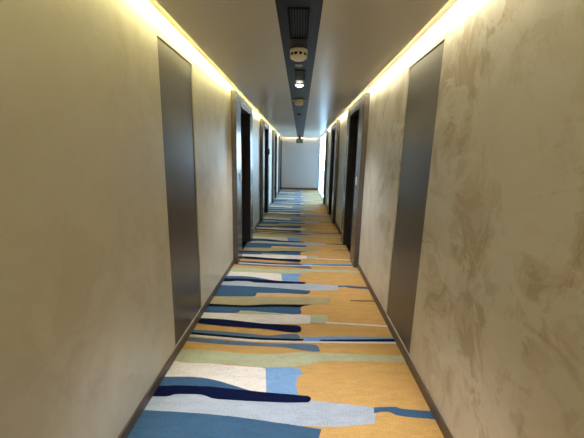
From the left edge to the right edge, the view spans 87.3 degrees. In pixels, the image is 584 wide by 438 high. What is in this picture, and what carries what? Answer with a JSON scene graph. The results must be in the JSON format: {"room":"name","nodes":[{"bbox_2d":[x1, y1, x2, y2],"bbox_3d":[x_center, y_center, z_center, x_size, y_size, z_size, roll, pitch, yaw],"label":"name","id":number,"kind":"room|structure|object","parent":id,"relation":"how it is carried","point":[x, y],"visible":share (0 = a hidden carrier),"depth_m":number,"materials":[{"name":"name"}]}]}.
{"room":"hotel corridor","nodes":[
{"label":"hotel corridor","id":0,"kind":"room"},
{"bbox_2d":[0,0,279,437],"bbox_3d":[-0.929,-0.873,5.432,0.340,2.512,17.340,2,12,1],"label":"wall","id":1,"kind":"structure","parent":0,"point":[87,329],"depth_m":1.33,"materials":[{"name":"paint"}]},
{"bbox_2d":[157,37,200,344],"bbox_3d":[-0.866,-0.142,2.399,0.028,2.147,0.619,2,12,1],"label":"panel","id":2,"kind":"object","parent":1,"relation":"attached to","point":[174,71],"visible":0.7,"depth_m":2.34,"materials":[{"name":"grey metal"}]},
{"bbox_2d":[118,192,277,437],"bbox_3d":[-0.780,0.325,5.673,0.012,0.076,17.340,2,12,1],"label":"baseboard","id":3,"kind":"structure","parent":1,"relation":"attached to","point":[125,432],"depth_m":2.14,"materials":[{"name":"grey metal"}]},
{"bbox_2d":[230,90,252,263],"bbox_3d":[-0.796,-0.634,4.752,0.168,2.300,1.380,2,12,1],"label":"door","id":4,"kind":"structure","parent":1,"relation":"in","point":[241,110],"depth_m":4.46,"materials":[{"name":"brown wood"}]},
{"bbox_2d":[260,118,268,220],"bbox_3d":[-0.718,-1.210,7.573,0.168,2.300,1.380,2,12,1],"label":"door","id":5,"kind":"structure","parent":1,"relation":"in","point":[264,126],"depth_m":7.12,"materials":[{"name":"brown wood"}]},
{"bbox_2d":[271,129,276,202],"bbox_3d":[-0.641,-1.786,10.394,0.168,2.300,1.380,2,12,1],"label":"door","id":6,"kind":"structure","parent":1,"relation":"in","point":[274,133],"depth_m":9.92,"materials":[{"name":"brown wood"}]},
{"bbox_2d":[278,136,281,192],"bbox_3d":[-0.563,-2.364,13.224,0.168,2.300,1.380,2,12,1],"label":"door","id":7,"kind":"structure","parent":1,"relation":"in","point":[280,137],"depth_m":12.71,"materials":[{"name":"brown wood"}]},
{"bbox_2d":[281,136,320,189],"bbox_3d":[0.201,-2.602,14.002,2.128,2.512,0.200,2,12,1],"label":"wall","id":8,"kind":"structure","parent":0,"point":[300,161],"depth_m":13.90,"materials":[{"name":"beige paint"}]},
{"bbox_2d":[281,187,317,189],"bbox_3d":[0.317,-1.394,14.137,1.716,0.097,0.012,2,12,1],"label":"baseboard","id":9,"kind":"structure","parent":8,"relation":"attached to","point":[281,187],"depth_m":14.13,"materials":[{"name":"grey metal"}]},
{"bbox_2d":[149,0,457,137],"bbox_3d":[0.142,-2.043,5.164,2.428,0.304,17.740,2,12,1],"label":"ceiling","id":10,"kind":"structure","parent":0,"point":[358,41],"depth_m":2.28,"materials":[{"name":"white paint"}]},
{"bbox_2d":[275,0,322,136],"bbox_3d":[0.132,-1.890,5.047,0.260,0.040,17.050,2,12,1],"label":"trim","id":11,"kind":"structure","parent":10,"relation":"attached to","point":[315,6],"depth_m":2.28,"materials":[{"name":"black"}]},
{"bbox_2d":[287,7,309,38],"bbox_3d":[0.044,-1.235,1.952,0.128,0.006,0.460,2,12,1],"label":"air vent","id":12,"kind":"object","parent":11,"relation":"attached to","point":[288,8],"visible":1,"depth_m":1.89,"materials":[{"name":"black metal"}]},
{"bbox_2d":[290,47,307,61],"bbox_3d":[0.052,-1.293,2.420,0.141,0.079,0.141,2,12,1],"label":"smoke detector","id":13,"kind":"object","parent":11,"relation":"attached to","point":[298,54],"visible":1,"depth_m":2.37,"materials":[{"name":"white plastic"}]},
{"bbox_2d":[292,99,305,105],"bbox_3d":[0.105,-1.740,4.594,0.200,0.073,0.200,2,12,1],"label":"smoke detector","id":14,"kind":"object","parent":11,"relation":"attached to","point":[298,102],"visible":1,"depth_m":4.54,"materials":[{"name":"white plastic"}]},
{"bbox_2d":[296,136,302,142],"bbox_3d":[0.316,-3.287,12.695,0.280,0.285,0.040,2,12,1],"label":"hanging sign","id":15,"kind":"object","parent":11,"relation":"hanging from","point":[299,140],"visible":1,"depth_m":12.68,"materials":[{"name":"grey"}]},
{"bbox_2d":[325,0,583,437],"bbox_3d":[1.103,-0.406,3.384,0.340,2.512,13.250,2,12,1],"label":"wall","id":16,"kind":"structure","parent":0,"point":[497,345],"depth_m":1.32,"materials":[{"name":"paint"}]},
{"bbox_2d":[318,130,327,198],"bbox_3d":[1.182,-2.077,11.892,0.026,2.374,4.090,2,12,1],"label":"window","id":17,"kind":"structure","parent":16,"relation":"in","point":[327,130],"depth_m":12.04,"materials":[{"name":"white glass"}]},
{"bbox_2d":[323,131,328,203],"bbox_3d":[1.072,-1.622,9.783,0.068,2.300,0.230,2,12,1],"label":"trim","id":18,"kind":"structure","parent":16,"relation":"attached to","point":[327,132],"depth_m":9.69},
{"bbox_2d":[327,120,340,222],"bbox_3d":[1.060,-1.161,7.534,0.168,2.300,1.380,2,12,1],"label":"door","id":19,"kind":"structure","parent":16,"relation":"in","point":[335,128],"depth_m":7.10,"materials":[{"name":"brown wood"}]},
{"bbox_2d":[341,92,369,267],"bbox_3d":[0.983,-0.586,4.713,0.168,2.300,1.380,2,12,1],"label":"door","id":20,"kind":"structure","parent":16,"relation":"in","point":[358,113],"depth_m":4.38,"materials":[{"name":"brown wood"}]},
{"bbox_2d":[325,203,452,437],"bbox_3d":[0.897,0.805,3.519,0.012,0.076,13.020,2,12,1],"label":"baseboard","id":21,"kind":"structure","parent":16,"relation":"attached to","point":[444,429],"depth_m":2.19,"materials":[{"name":"grey metal"}]},
{"bbox_2d":[387,42,443,353],"bbox_3d":[0.923,-0.093,2.360,0.028,2.147,0.619,2,12,1],"label":"panel","id":22,"kind":"object","parent":16,"relation":"attached to","point":[424,76],"visible":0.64,"depth_m":2.30,"materials":[{"name":"grey metal"}]},
{"bbox_3d":[-0.046,0.499,5.688,2.088,0.238,17.940,2,12,1],"label":"floor","id":23,"kind":"structure","parent":0,"visible":0},
{"bbox_2d":[127,189,443,437],"bbox_3d":[0.086,0.379,5.654,1.724,0.016,17.328,2,12,1],"label":"carpet","id":24,"kind":"object","parent":23,"relation":"on","point":[293,342],"visible":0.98,"depth_m":2.31,"materials":[{"name":"multicoloured carpet"}]},
{"label":"outside","id":25,"kind":"structure","parent":0,"visible":0},
{"bbox_2d":[319,170,323,193],"bbox_3d":[6.077,-2.515,21.807,8.640,0.250,35.950,2,12,1],"label":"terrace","id":26,"kind":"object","parent":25,"point":[321,175],"depth_m":22.90,"materials":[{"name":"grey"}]}
]}

